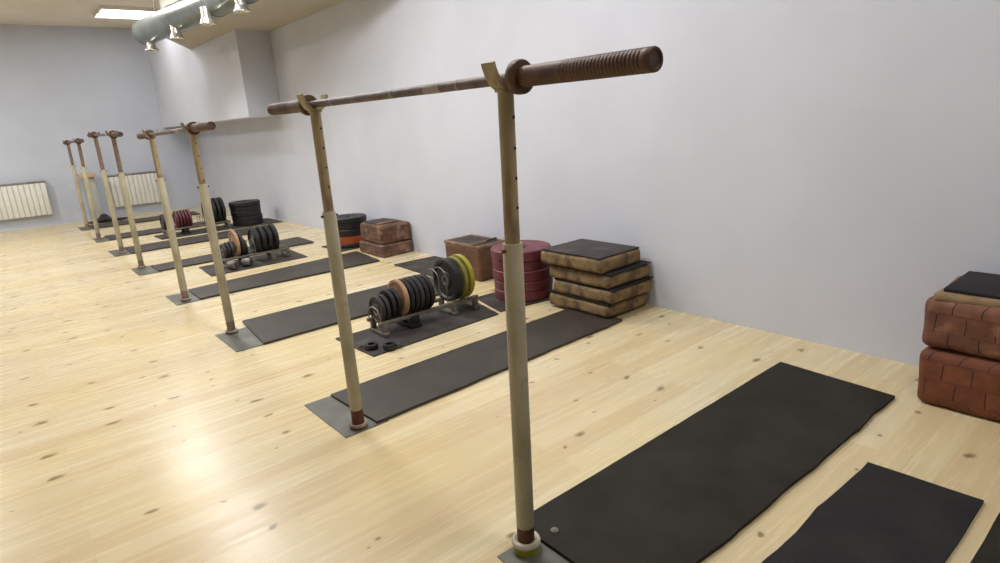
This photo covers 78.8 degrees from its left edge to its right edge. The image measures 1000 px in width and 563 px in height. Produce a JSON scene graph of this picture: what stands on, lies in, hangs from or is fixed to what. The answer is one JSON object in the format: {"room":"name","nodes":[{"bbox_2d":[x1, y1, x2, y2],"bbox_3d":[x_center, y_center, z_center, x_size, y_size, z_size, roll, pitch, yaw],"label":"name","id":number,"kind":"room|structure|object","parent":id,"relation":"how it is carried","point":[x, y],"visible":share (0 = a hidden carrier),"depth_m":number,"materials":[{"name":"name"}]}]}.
{"room":"gym","nodes":[
{"label":"gym","id":0,"kind":"room"},
{"bbox_2d":[0,0,160,27],"bbox_3d":[-4.351,-2.899,3.160,9.230,0.200,18.050,-16,19,-37],"label":"ceiling","id":1,"kind":"structure","parent":0,"point":[79,13],"depth_m":10.10,"materials":[{"name":"paint"}]},
{"bbox_2d":[92,5,158,19],"bbox_3d":[-6.387,-4.583,10.379,0.860,0.060,0.860,-16,19,-37],"label":"ceiling lamp","id":2,"kind":"object","parent":1,"relation":"attached to","point":[103,11],"visible":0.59,"depth_m":10.24,"materials":[{"name":"white plastic"}]},
{"bbox_2d":[96,13,145,18],"bbox_3d":[-6.540,-4.612,10.562,0.800,0.030,0.300,-16,19,-37],"label":"diffuser","id":3,"kind":"object","parent":2,"relation":"attached to","point":[100,15],"depth_m":10.52,"materials":[{"name":"white"}]},
{"bbox_2d":[100,9,153,13],"bbox_3d":[-6.232,-4.535,10.201,0.800,0.030,0.300,-16,19,-37],"label":"diffuser","id":4,"kind":"object","parent":2,"relation":"attached to","point":[129,11],"depth_m":10.16,"materials":[{"name":"white"}]},
{"bbox_2d":[132,0,257,50],"bbox_3d":[-3.705,-3.498,7.337,0.401,0.912,4.274,-18,20,-42],"label":"air duct","id":5,"kind":"object","parent":1,"relation":"hanging from","point":[180,16],"visible":1,"depth_m":7.53,"materials":[{"name":"metal"}]},
{"bbox_2d":[145,42,158,50],"bbox_3d":[-4.990,-3.400,8.693,0.184,0.182,0.184,-16,19,-37],"label":"outlet","id":6,"kind":"object","parent":5,"relation":"attached to","point":[151,46],"depth_m":8.65,"materials":[{"name":"metal"}]},
{"bbox_2d":[169,25,184,39],"bbox_3d":[-4.169,-3.219,7.821,0.184,0.182,0.184,-16,19,-37],"label":"outlet","id":7,"kind":"object","parent":5,"relation":"attached to","point":[176,32],"depth_m":7.78,"materials":[{"name":"metal"}]},
{"bbox_2d":[199,6,216,25],"bbox_3d":[-3.361,-3.041,6.964,0.184,0.182,0.184,-16,19,-37],"label":"outlet","id":8,"kind":"object","parent":5,"relation":"attached to","point":[207,14],"depth_m":6.92,"materials":[{"name":"metal"}]},
{"bbox_2d":[233,0,250,12],"bbox_3d":[-2.720,-2.925,6.377,0.184,0.182,0.184,-16,19,-37],"label":"outlet","id":9,"kind":"object","parent":5,"relation":"attached to","point":[241,6],"depth_m":6.34,"materials":[{"name":"metal"}]},
{"bbox_2d":[0,24,206,231],"bbox_3d":[-9.944,-2.499,10.359,9.230,3.600,0.200,-16,19,-37],"label":"wall","id":10,"kind":"structure","parent":0,"point":[58,83],"depth_m":11.66,"materials":[{"name":"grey paint"}]},
{"bbox_2d":[0,181,53,219],"bbox_3d":[-9.092,-1.443,11.094,1.450,0.630,0.118,-16,19,-37],"label":"radiator","id":11,"kind":"object","parent":10,"relation":"attached to","point":[10,188],"visible":1,"depth_m":11.25,"materials":[{"name":"white metal"}]},
{"bbox_2d":[0,181,44,186],"bbox_3d":[-9.105,-1.728,11.010,1.420,0.035,0.100,-16,19,-37],"label":"grille","id":12,"kind":"object","parent":11,"relation":"attached to","point":[36,183],"depth_m":11.23,"materials":[{"name":"grey metal"}]},
{"bbox_2d":[107,171,160,206],"bbox_3d":[-7.419,-1.896,12.425,0.940,0.630,0.118,-16,19,-37],"label":"radiator","id":13,"kind":"object","parent":10,"relation":"attached to","point":[142,187],"visible":0.84,"depth_m":12.39,"materials":[{"name":"white metal"}]},
{"bbox_2d":[107,171,155,176],"bbox_3d":[-7.433,-2.181,12.341,0.910,0.035,0.100,-16,19,-37],"label":"grille","id":14,"kind":"object","parent":13,"relation":"attached to","point":[151,173],"depth_m":12.37,"materials":[{"name":"grey metal"}]},
{"bbox_2d":[0,206,999,562],"bbox_3d":[-4.103,0.761,4.153,9.230,0.200,18.050,-16,19,-37],"label":"floor","id":15,"kind":"structure","parent":0,"point":[131,432],"depth_m":3.06,"materials":[{"name":"brown wood"}]},
{"bbox_2d":[79,226,92,230],"bbox_3d":[-7.398,-0.957,10.916,0.238,0.005,0.580,-16,19,-37],"label":"floor plate","id":16,"kind":"object","parent":15,"relation":"on","point":[80,228],"visible":0.57,"depth_m":10.80,"materials":[{"name":"metal"}]},
{"bbox_2d":[62,140,90,229],"bbox_3d":[-7.321,-1.663,10.544,0.124,1.542,0.141,-16,19,-37],"label":"stand","id":17,"kind":"object","parent":16,"relation":"on","point":[72,166],"visible":0.98,"depth_m":10.53,"materials":[{"name":"beige paint"}]},
{"bbox_2d":[77,173,101,218],"bbox_3d":[-7.923,-1.631,11.803,0.270,0.910,0.340,-16,19,-37],"label":"plinth","id":18,"kind":"object","parent":15,"relation":"on","point":[91,176],"visible":0.62,"depth_m":11.73,"materials":[{"name":"grey laminate"}]},
{"bbox_2d":[93,237,111,242],"bbox_3d":[-6.209,-0.659,9.523,0.238,0.005,0.530,-16,19,-37],"label":"floor plate","id":19,"kind":"object","parent":15,"relation":"on","point":[103,239],"visible":0.76,"depth_m":9.45,"materials":[{"name":"metal"}]},
{"bbox_2d":[73,139,101,238],"bbox_3d":[-6.353,-1.417,9.385,0.124,1.545,0.092,-14,19,-38],"label":"stand","id":20,"kind":"object","parent":19,"relation":"on","point":[84,171],"visible":0.95,"depth_m":9.38,"materials":[{"name":"beige paint"}]},
{"bbox_2d":[88,214,127,223],"bbox_3d":[-7.507,-1.228,11.642,0.699,0.164,0.335,-16,19,-37],"label":"bag","id":21,"kind":"object","parent":15,"relation":"on","point":[104,218],"visible":0.75,"depth_m":11.53,"materials":[{"name":"black fabric"}]},
{"bbox_2d":[108,249,134,256],"bbox_3d":[-5.165,-0.398,8.299,0.238,0.005,0.591,-16,19,-37],"label":"floor plate","id":22,"kind":"object","parent":15,"relation":"on","point":[115,253],"visible":0.7,"depth_m":8.22,"materials":[{"name":"metal"}]},
{"bbox_2d":[88,132,125,252],"bbox_3d":[-5.155,-1.147,7.994,0.124,1.600,0.151,-16,19,-37],"label":"stand","id":23,"kind":"object","parent":22,"relation":"on","point":[103,170],"visible":0.98,"depth_m":7.98,"materials":[{"name":"beige paint"}]},
{"bbox_2d":[89,211,200,228],"bbox_3d":[-6.684,-1.171,11.492,1.782,0.014,0.605,-16,19,-37],"label":"rubber mat","id":24,"kind":"object","parent":15,"relation":"on","point":[139,220],"visible":0.7,"depth_m":11.30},
{"bbox_2d":[131,265,162,275],"bbox_3d":[-4.095,-0.131,7.045,0.238,0.005,0.530,-16,19,-37],"label":"floor plate","id":25,"kind":"object","parent":15,"relation":"on","point":[146,270],"visible":0.79,"depth_m":7.00,"materials":[{"name":"metal"}]},
{"bbox_2d":[105,131,145,267],"bbox_3d":[-4.277,-0.918,6.968,0.124,1.580,0.151,-16,19,-37],"label":"stand","id":26,"kind":"object","parent":25,"relation":"on","point":[121,174],"visible":0.92,"depth_m":6.96,"materials":[{"name":"beige paint"}]},
{"bbox_2d":[87,130,122,138],"bbox_3d":[-4.731,-1.748,7.249,0.091,0.113,2.355,-16,19,-37],"label":"barbell","id":27,"kind":"object","parent":26,"relation":"on","point":[113,134],"visible":0.94,"depth_m":6.68,"materials":[{"name":"metal"}]},
{"bbox_2d":[104,221,220,239],"bbox_3d":[-5.508,-0.877,10.116,1.783,0.014,0.574,-16,19,-37],"label":"rubber mat","id":28,"kind":"object","parent":15,"relation":"on","point":[154,230],"visible":0.48,"depth_m":9.80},
{"bbox_2d":[166,291,204,305],"bbox_3d":[-2.961,0.153,5.715,0.239,0.005,0.451,-16,19,-37],"label":"floor plate","id":29,"kind":"object","parent":15,"relation":"on","point":[175,298],"visible":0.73,"depth_m":5.66,"materials":[{"name":"metal"}]},
{"bbox_2d":[141,130,190,300],"bbox_3d":[-2.961,-0.568,5.430,0.124,1.535,0.092,-16,18,-37],"label":"stand","id":30,"kind":"object","parent":29,"relation":"on","point":[160,180],"visible":0.98,"depth_m":5.42,"materials":[{"name":"beige paint"}]},
{"bbox_2d":[137,121,215,139],"bbox_3d":[-2.582,-1.166,4.745,0.091,0.106,2.346,-16,19,-37],"label":"barbell","id":31,"kind":"object","parent":30,"relation":"on","point":[193,128],"visible":0.89,"depth_m":4.18,"materials":[{"name":"metal"}]},
{"bbox_2d":[124,227,248,253],"bbox_3d":[-4.418,-0.620,8.896,1.802,0.014,0.624,-16,19,-37],"label":"rubber mat","id":32,"kind":"object","parent":15,"relation":"on","point":[221,235],"visible":0.65,"depth_m":8.72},
{"bbox_2d":[154,226,229,239],"bbox_3d":[-4.854,-0.772,9.591,0.982,0.010,0.570,-16,19,-37],"label":"rubber mat","id":33,"kind":"object","parent":15,"relation":"on","point":[219,228],"visible":0.77,"depth_m":9.54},
{"bbox_2d":[160,215,230,236],"bbox_3d":[-4.807,-0.915,9.620,0.990,0.244,0.220,-16,19,-37],"label":"plate rack","id":34,"kind":"object","parent":33,"relation":"on","point":[185,230],"visible":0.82,"depth_m":9.55,"materials":[{"name":"grey metal"}]},
{"bbox_2d":[151,237,313,271],"bbox_3d":[-3.350,-0.369,7.703,1.881,0.014,0.600,-16,19,-37],"label":"rubber mat","id":35,"kind":"object","parent":15,"relation":"on","point":[295,241],"visible":0.56,"depth_m":7.40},
{"bbox_2d":[215,327,268,351],"bbox_3d":[-1.891,0.421,4.461,0.236,0.005,0.513,-16,19,-37],"label":"floor plate","id":36,"kind":"object","parent":15,"relation":"on","point":[243,339],"visible":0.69,"depth_m":4.43,"materials":[{"name":"metal"}]},
{"bbox_2d":[180,122,237,333],"bbox_3d":[-2.092,-0.360,4.416,0.124,1.549,0.092,-16,19,-37],"label":"stand","id":37,"kind":"object","parent":36,"relation":"on","point":[203,187],"visible":0.89,"depth_m":4.40,"materials":[{"name":"beige paint"}]},
{"bbox_2d":[221,218,282,228],"bbox_3d":[-4.132,-0.964,10.119,0.793,0.010,0.700,-16,19,-37],"label":"rubber mat","id":38,"kind":"object","parent":15,"relation":"on","point":[266,220],"visible":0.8,"depth_m":10.00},
{"bbox_2d":[233,217,263,225],"bbox_3d":[-4.169,-0.996,10.073,0.470,0.080,0.470,-16,19,-37],"label":"weight plate","id":39,"kind":"object","parent":38,"relation":"on","point":[257,221],"visible":0.59,"depth_m":9.88,"materials":[{"name":"black rubber"}]},
{"bbox_2d":[232,213,262,220],"bbox_3d":[-4.177,-1.071,10.054,0.474,0.075,0.474,-16,19,-37],"label":"weight plate","id":40,"kind":"object","parent":39,"relation":"on","point":[258,216],"visible":0.58,"depth_m":9.86,"materials":[{"name":"black rubber"}]},
{"bbox_2d":[230,208,260,216],"bbox_3d":[-4.187,-1.143,10.027,0.470,0.080,0.470,-16,19,-37],"label":"weight plate","id":41,"kind":"object","parent":40,"relation":"on","point":[258,211],"visible":0.64,"depth_m":9.83,"materials":[{"name":"black rubber"}]},
{"bbox_2d":[229,204,260,211],"bbox_3d":[-4.196,-1.222,10.014,0.474,0.080,0.474,-16,19,-37],"label":"weight plate","id":42,"kind":"object","parent":41,"relation":"on","point":[253,207],"visible":0.61,"depth_m":9.82,"materials":[{"name":"rubber"}]},
{"bbox_2d":[228,199,259,206],"bbox_3d":[-4.200,-1.289,9.993,0.486,0.060,0.486,-16,19,-37],"label":"weight plate","id":43,"kind":"object","parent":42,"relation":"on","point":[241,203],"visible":1,"depth_m":9.84,"materials":[{"name":"rubber"}]},
{"bbox_2d":[199,249,306,276],"bbox_3d":[-2.869,-0.229,7.091,1.110,0.010,0.660,-16,19,-37],"label":"rubber mat","id":44,"kind":"object","parent":15,"relation":"on","point":[259,260],"visible":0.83,"depth_m":7.03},
{"bbox_2d":[222,239,290,268],"bbox_3d":[-2.859,-0.366,7.071,0.760,0.264,0.220,-16,19,-37],"label":"plate rack","id":45,"kind":"object","parent":44,"relation":"on","point":[282,249],"visible":0.7,"depth_m":7.08,"materials":[{"name":"grey metal"}]},
{"bbox_2d":[228,230,240,256],"bbox_3d":[-3.020,-0.430,6.920,0.034,0.304,0.304,-16,19,-37],"label":"weight plate","id":46,"kind":"object","parent":45,"relation":"on","point":[233,238],"visible":0.88,"depth_m":6.87,"materials":[{"name":"rubber"}]},
{"bbox_2d":[247,227,260,252],"bbox_3d":[-2.851,-0.480,7.053,0.046,0.308,0.308,-16,19,-37],"label":"weight plate","id":47,"kind":"object","parent":45,"relation":"on","point":[252,233],"visible":0.98,"depth_m":7.00,"materials":[{"name":"black metal"}]},
{"bbox_2d":[255,226,266,251],"bbox_3d":[-2.796,-0.496,7.097,0.046,0.308,0.308,-16,19,-37],"label":"weight plate","id":48,"kind":"object","parent":45,"relation":"on","point":[263,239],"visible":0.67,"depth_m":7.01,"materials":[{"name":"rubber"}]},
{"bbox_2d":[261,225,272,250],"bbox_3d":[-2.741,-0.511,7.140,0.046,0.308,0.308,-16,19,-37],"label":"weight plate","id":49,"kind":"object","parent":45,"relation":"on","point":[266,228],"visible":0.61,"depth_m":7.05,"materials":[{"name":"black rubber"}]},
{"bbox_2d":[267,224,279,249],"bbox_3d":[-2.686,-0.527,7.184,0.046,0.308,0.308,-16,19,-37],"label":"weight plate","id":50,"kind":"object","parent":45,"relation":"on","point":[276,242],"visible":0.59,"depth_m":7.09,"materials":[{"name":"rubber"}]},
{"bbox_2d":[188,251,379,299],"bbox_3d":[-2.219,-0.095,6.409,1.920,0.014,0.700,-16,19,-37],"label":"rubber mat","id":51,"kind":"object","parent":15,"relation":"on","point":[352,259],"visible":0.87,"depth_m":6.29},
{"bbox_2d":[242,276,438,343],"bbox_3d":[-1.204,0.192,5.096,1.787,0.014,0.676,-16,19,-37],"label":"rubber mat","id":52,"kind":"object","parent":15,"relation":"on","point":[272,327],"visible":0.56,"depth_m":4.81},
{"bbox_2d":[322,245,359,251],"bbox_3d":[-1.906,-0.457,7.691,0.511,0.010,0.540,-16,19,-37],"label":"rubber mat","id":53,"kind":"object","parent":15,"relation":"on","point":[325,246],"visible":0.26,"depth_m":7.46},
{"bbox_2d":[340,243,359,248],"bbox_3d":[-1.890,-0.486,7.692,0.450,0.045,0.450,-16,19,-37],"label":"weight plate","id":54,"kind":"object","parent":53,"relation":"on","point":[356,244],"visible":0.2,"depth_m":7.49,"materials":[{"name":"black rubber"}]},
{"bbox_2d":[339,235,361,244],"bbox_3d":[-1.897,-0.559,7.683,0.456,0.100,0.456,-16,19,-37],"label":"weight plate","id":55,"kind":"object","parent":54,"relation":"on","point":[351,239],"visible":0.41,"depth_m":7.48,"materials":[{"name":"orange rubber"}]},
{"bbox_2d":[338,228,360,236],"bbox_3d":[-1.901,-0.643,7.651,0.456,0.080,0.456,-16,19,-37],"label":"weight plate","id":56,"kind":"object","parent":55,"relation":"on","point":[342,233],"visible":0.4,"depth_m":7.44,"materials":[{"name":"black rubber"}]},
{"bbox_2d":[338,219,366,229],"bbox_3d":[-1.907,-0.723,7.641,0.464,0.080,0.464,-16,19,-37],"label":"weight plate","id":57,"kind":"object","parent":56,"relation":"on","point":[349,226],"visible":0.44,"depth_m":7.43,"materials":[{"name":"black rubber"}]},
{"bbox_2d":[337,213,366,223],"bbox_3d":[-1.908,-0.789,7.617,0.464,0.060,0.464,-16,19,-37],"label":"weight plate","id":58,"kind":"object","parent":57,"relation":"on","point":[352,217],"visible":0.91,"depth_m":7.49,"materials":[{"name":"rubber"}]},
{"bbox_2d":[305,396,387,437],"bbox_3d":[-0.816,0.690,3.200,0.237,0.005,0.503,-16,19,-37],"label":"floor plate","id":59,"kind":"object","parent":15,"relation":"on","point":[337,415],"visible":0.69,"depth_m":3.17,"materials":[{"name":"metal"}]},
{"bbox_2d":[296,94,367,428],"bbox_3d":[-0.761,-0.046,2.840,0.124,1.594,0.092,-15,18,-37],"label":"stand","id":60,"kind":"object","parent":59,"relation":"on","point":[329,215],"visible":0.97,"depth_m":2.81,"materials":[{"name":"beige paint"}]},
{"bbox_2d":[360,239,412,257],"bbox_3d":[-1.337,-0.418,7.158,0.422,0.140,0.582,-16,19,-37],"label":"block","id":61,"kind":"object","parent":15,"relation":"on","point":[396,248],"visible":0.78,"depth_m":6.97,"materials":[{"name":"brown leather"}]},
{"bbox_2d":[360,218,410,244],"bbox_3d":[-1.347,-0.608,7.125,0.414,0.238,0.547,-16,19,-37],"label":"block","id":62,"kind":"object","parent":61,"relation":"on","point":[382,231],"visible":1,"depth_m":6.96,"materials":[{"name":"brown leather"}]},
{"bbox_2d":[336,300,497,356],"bbox_3d":[-0.540,0.318,4.495,1.210,0.010,0.521,-16,19,-37],"label":"rubber mat","id":63,"kind":"object","parent":15,"relation":"on","point":[434,323],"visible":0.59,"depth_m":4.40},
{"bbox_2d":[359,341,377,350],"bbox_3d":[-0.878,0.433,4.067,0.126,0.035,0.090,-3,15,3],"label":"barbell collar","id":64,"kind":"object","parent":63,"relation":"on","point":[369,346],"visible":1,"depth_m":4.04,"materials":[{"name":"rubber"}]},
{"bbox_2d":[383,341,401,350],"bbox_3d":[-0.716,0.427,4.050,0.126,0.035,0.090,-7,15,-10],"label":"barbell collar","id":65,"kind":"object","parent":63,"relation":"on","point":[391,345],"visible":1,"depth_m":4.02,"materials":[{"name":"rubber"}]},
{"bbox_2d":[366,267,479,337],"bbox_3d":[-0.571,0.105,4.542,0.870,0.379,0.220,-16,19,-37],"label":"plate rack","id":66,"kind":"object","parent":63,"relation":"on","point":[412,321],"visible":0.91,"depth_m":4.48,"materials":[{"name":"grey metal"}]},
{"bbox_2d":[369,295,385,322],"bbox_3d":[-0.869,0.198,4.308,0.030,0.200,0.200,-16,19,-37],"label":"weight plate","id":67,"kind":"object","parent":66,"relation":"on","point":[375,301],"visible":0.88,"depth_m":4.28,"materials":[{"name":"grey metal"}]},
{"bbox_2d":[376,294,390,320],"bbox_3d":[-0.837,0.189,4.333,0.028,0.200,0.200,-16,19,-37],"label":"weight plate","id":68,"kind":"object","parent":66,"relation":"on","point":[384,299],"visible":0.35,"depth_m":4.27,"materials":[{"name":"rubber"}]},
{"bbox_2d":[379,289,396,318],"bbox_3d":[-0.805,0.164,4.355,0.030,0.224,0.224,-16,19,-37],"label":"weight plate","id":69,"kind":"object","parent":66,"relation":"on","point":[385,292],"visible":0.42,"depth_m":4.29,"materials":[{"name":"rubber"}]},
{"bbox_2d":[387,288,401,317],"bbox_3d":[-0.773,0.155,4.381,0.028,0.224,0.224,-16,19,-37],"label":"weight plate","id":70,"kind":"object","parent":66,"relation":"on","point":[394,292],"visible":0.21,"depth_m":4.31,"materials":[{"name":"rubber"}]},
{"bbox_2d":[387,279,409,315],"bbox_3d":[-0.737,0.116,4.403,0.032,0.272,0.272,-16,19,-37],"label":"weight plate","id":71,"kind":"object","parent":66,"relation":"on","point":[396,284],"visible":0.56,"depth_m":4.34,"materials":[{"name":"rubber"}]},
{"bbox_2d":[399,278,414,314],"bbox_3d":[-0.701,0.109,4.432,0.032,0.268,0.268,-16,19,-37],"label":"weight plate","id":72,"kind":"object","parent":66,"relation":"on","point":[405,282],"visible":0.27,"depth_m":4.34,"materials":[{"name":"rubber"}]},
{"bbox_2d":[404,277,419,312],"bbox_3d":[-0.669,0.100,4.457,0.032,0.268,0.268,-16,19,-37],"label":"weight plate","id":73,"kind":"object","parent":66,"relation":"on","point":[411,282],"visible":0.17,"depth_m":4.36,"materials":[{"name":"rubber"}]},
{"bbox_2d":[408,276,424,310],"bbox_3d":[-0.637,0.091,4.483,0.032,0.268,0.268,-16,19,-37],"label":"weight plate","id":74,"kind":"object","parent":66,"relation":"on","point":[417,282],"visible":0.22,"depth_m":4.39,"materials":[{"name":"rubber"}]},
{"bbox_2d":[412,274,429,309],"bbox_3d":[-0.605,0.082,4.508,0.032,0.268,0.268,-16,19,-37],"label":"weight plate","id":75,"kind":"object","parent":66,"relation":"on","point":[422,281],"visible":0.2,"depth_m":4.42,"materials":[{"name":"rubber"}]},
{"bbox_2d":[418,274,434,308],"bbox_3d":[-0.571,0.074,4.536,0.032,0.264,0.264,-16,19,-37],"label":"weight plate","id":76,"kind":"object","parent":66,"relation":"on","point":[427,280],"visible":0.24,"depth_m":4.44,"materials":[{"name":"rubber"}]},
{"bbox_2d":[433,258,462,301],"bbox_3d":[-0.404,-0.013,4.660,0.050,0.336,0.336,-16,19,-37],"label":"weight plate","id":77,"kind":"object","parent":66,"relation":"on","point":[452,272],"visible":0.88,"depth_m":4.62,"materials":[{"name":"black metal"}]},
{"bbox_2d":[447,256,468,298],"bbox_3d":[-0.352,-0.028,4.701,0.030,0.336,0.336,-16,19,-37],"label":"weight plate","id":78,"kind":"object","parent":66,"relation":"on","point":[465,279],"visible":0.23,"depth_m":4.60,"materials":[{"name":"yellow rubber"}]},
{"bbox_2d":[452,254,474,297],"bbox_3d":[-0.311,-0.044,4.732,0.034,0.344,0.344,-16,19,-37],"label":"weight plate","id":79,"kind":"object","parent":66,"relation":"on","point":[466,263],"visible":0.23,"depth_m":4.62,"materials":[{"name":"rubber"}]},
{"bbox_2d":[394,256,441,276],"bbox_3d":[-0.703,-0.168,6.325,0.530,0.010,0.766,-16,19,-37],"label":"rubber mat","id":80,"kind":"object","parent":15,"relation":"on","point":[421,265],"visible":0.59,"depth_m":6.38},
{"bbox_2d":[444,234,504,281],"bbox_3d":[-0.224,-0.233,5.822,0.360,0.336,0.559,-16,19,-37],"label":"box","id":81,"kind":"object","parent":15,"relation":"on","point":[479,255],"visible":0.68,"depth_m":5.61,"materials":[{"name":"brown wood"}]},
{"bbox_2d":[331,308,622,422],"bbox_3d":[-0.038,0.454,3.841,2.005,0.014,0.527,-16,19,-37],"label":"rubber mat","id":82,"kind":"object","parent":15,"relation":"on","point":[387,396],"visible":0.82,"depth_m":3.65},
{"bbox_2d":[478,292,549,311],"bbox_3d":[0.140,0.121,5.052,0.632,0.010,0.540,-12,17,-29],"label":"rubber mat","id":83,"kind":"object","parent":15,"relation":"on","point":[491,300],"visible":0.4,"depth_m":4.89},
{"bbox_2d":[525,285,552,301],"bbox_3d":[0.321,0.135,4.773,0.430,0.084,0.237,-16,19,-37],"label":"weight plate","id":84,"kind":"object","parent":83,"relation":"on","point":[532,296],"depth_m":4.86,"materials":[{"name":"red rubber"}]},
{"bbox_2d":[524,276,552,291],"bbox_3d":[0.312,0.058,4.747,0.417,0.080,0.246,-16,19,-37],"label":"weight plate","id":85,"kind":"object","parent":84,"relation":"on","point":[537,285],"depth_m":4.83,"materials":[{"name":"red rubber"}]},
{"bbox_2d":[524,265,550,282],"bbox_3d":[0.311,-0.016,4.703,0.477,0.086,0.266,-16,19,-37],"label":"weight plate","id":86,"kind":"object","parent":85,"relation":"on","point":[535,275],"depth_m":4.81,"materials":[{"name":"red rubber"}]},
{"bbox_2d":[523,260,549,271],"bbox_3d":[0.247,-0.082,4.643,0.309,0.080,0.265,-16,19,-37],"label":"weight plate","id":87,"kind":"object","parent":86,"relation":"on","point":[529,266],"depth_m":4.79,"materials":[{"name":"rubber"}]},
{"bbox_2d":[491,240,550,261],"bbox_3d":[0.171,-0.252,4.978,0.494,0.082,0.494,-16,19,-37],"label":"weight plate","id":88,"kind":"object","parent":87,"relation":"on","point":[532,250],"visible":0.48,"depth_m":4.85,"materials":[{"name":"red rubber"}]},
{"bbox_2d":[497,542,569,562],"bbox_3d":[0.239,0.954,1.964,0.240,0.005,0.492,-16,19,-37],"label":"floor plate","id":89,"kind":"object","parent":15,"relation":"on","point":[545,554],"visible":0.38,"depth_m":2.06,"materials":[{"name":"metal"}]},
{"bbox_2d":[481,61,540,556],"bbox_3d":[0.050,0.160,1.888,0.124,1.589,0.102,-15,20,-37],"label":"stand","id":90,"kind":"object","parent":89,"relation":"on","point":[525,541],"visible":0.95,"depth_m":1.86,"materials":[{"name":"beige paint"}]},
{"bbox_2d":[267,46,662,115],"bbox_3d":[-0.399,-0.667,2.170,0.091,0.097,2.294,-16,19,-37],"label":"barbell","id":91,"kind":"object","parent":90,"relation":"on","point":[520,76],"visible":0.98,"depth_m":1.57,"materials":[{"name":"metal"}]},
{"bbox_2d":[513,545,539,556],"bbox_3d":[0.091,0.910,2.100,0.092,0.028,0.092,-15,20,-37],"label":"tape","id":92,"kind":"object","parent":90,"relation":"attached to","point":[522,551],"depth_m":2.06,"materials":[{"name":"yellow paint"}]},
{"bbox_2d":[550,292,647,317],"bbox_3d":[0.747,0.125,4.646,0.482,0.095,0.601,-16,19,-37],"label":"board","id":93,"kind":"object","parent":15,"relation":"on","point":[556,299],"visible":0.51,"depth_m":4.45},
{"bbox_2d":[550,290,648,305],"bbox_3d":[0.751,0.073,4.631,0.465,0.009,0.590,-16,19,-37],"label":"pad","id":94,"kind":"object","parent":93,"relation":"on","point":[553,291],"visible":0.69,"depth_m":4.43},
{"bbox_2d":[554,279,651,303],"bbox_3d":[0.772,0.026,4.595,0.483,0.095,0.596,-16,19,-37],"label":"board","id":95,"kind":"object","parent":94,"relation":"on","point":[590,293],"visible":0.63,"depth_m":4.40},
{"bbox_2d":[554,276,653,291],"bbox_3d":[0.776,-0.026,4.582,0.467,0.009,0.575,-16,19,-37],"label":"pad","id":96,"kind":"object","parent":95,"relation":"on","point":[613,289],"visible":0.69,"depth_m":4.39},
{"bbox_2d":[550,264,649,288],"bbox_3d":[0.748,-0.084,4.593,0.488,0.098,0.612,-16,19,-37],"label":"board","id":97,"kind":"object","parent":96,"relation":"on","point":[587,278],"visible":0.59,"depth_m":4.39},
{"bbox_2d":[550,260,651,275],"bbox_3d":[0.751,-0.138,4.576,0.470,0.009,0.595,-16,19,-37],"label":"pad","id":98,"kind":"object","parent":97,"relation":"on","point":[640,263],"visible":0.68,"depth_m":4.38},
{"bbox_2d":[541,249,639,273],"bbox_3d":[0.679,-0.192,4.582,0.478,0.100,0.626,-16,19,-37],"label":"board","id":99,"kind":"object","parent":98,"relation":"on","point":[602,266],"visible":0.62,"depth_m":4.37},
{"bbox_2d":[542,239,638,259],"bbox_3d":[0.675,-0.248,4.567,0.446,0.012,0.575,-16,19,-37],"label":"pad","id":100,"kind":"object","parent":99,"relation":"on","point":[592,249],"visible":1,"depth_m":4.52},
{"bbox_2d":[534,362,894,562],"bbox_3d":[1.005,0.716,2.602,1.986,0.021,0.596,-16,19,-37],"label":"rubber mat","id":101,"kind":"object","parent":15,"relation":"on","point":[686,492],"visible":0.99,"depth_m":2.43,"materials":[{"name":"black rubber"}]},
{"bbox_2d":[761,462,983,562],"bbox_3d":[0.946,0.945,1.806,1.730,0.012,0.402,-16,19,-37],"label":"rubber mat","id":102,"kind":"object","parent":15,"relation":"on","point":[881,514],"visible":1,"depth_m":2.09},
{"bbox_2d":[917,346,999,421],"bbox_3d":[2.381,0.456,2.740,0.461,0.280,0.754,-16,19,-37],"label":"block","id":103,"kind":"object","parent":15,"relation":"on","point":[959,381],"visible":0.76,"depth_m":2.75,"materials":[{"name":"leather"}]},
{"bbox_2d":[922,276,999,359],"bbox_3d":[2.353,0.189,2.674,0.433,0.268,0.749,-16,19,-37],"label":"block","id":104,"kind":"object","parent":103,"relation":"on","point":[969,324],"visible":0.77,"depth_m":2.70,"materials":[{"name":"orange brick"}]},
{"bbox_2d":[944,271,999,298],"bbox_3d":[2.379,0.049,2.639,0.385,0.016,0.660,-16,19,-37],"label":"pad","id":105,"kind":"object","parent":104,"relation":"on","point":[981,284],"visible":1,"depth_m":2.78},
{"bbox_2d":[970,513,999,562],"bbox_3d":[1.743,0.916,1.713,1.954,0.012,0.650,-16,19,-37],"label":"rubber mat","id":106,"kind":"object","parent":15,"relation":"on","point":[989,550],"visible":1,"depth_m":1.95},
{"bbox_2d":[198,0,999,365],"bbox_3d":[-0.773,-2.046,6.395,0.200,3.600,17.650,-16,19,-37],"label":"wall","id":107,"kind":"structure","parent":0,"point":[816,171],"depth_m":4.03,"materials":[{"name":"paint"}]},
{"bbox_2d":[146,38,189,66],"bbox_3d":[-5.928,-4.523,11.322,0.640,0.730,2.850,-16,19,-37],"label":"wall","id":108,"kind":"structure","parent":107,"relation":"attached to","point":[168,49],"depth_m":11.29,"materials":[{"name":"paint"}]},
{"bbox_2d":[151,30,281,127],"bbox_3d":[-5.154,-3.420,10.740,0.640,1.190,5.070,-16,19,-37],"label":"wall","id":109,"kind":"structure","parent":107,"relation":"attached to","point":[231,76],"depth_m":9.46,"materials":[{"name":"paint"}]},
{"bbox_2d":[159,0,344,48],"bbox_3d":[-0.485,-3.049,4.529,1.190,0.730,14.800,-16,19,-37],"label":"ceiling","id":110,"kind":"structure","parent":107,"relation":"attached to","point":[265,15],"depth_m":7.90,"materials":[{"name":"paint"}]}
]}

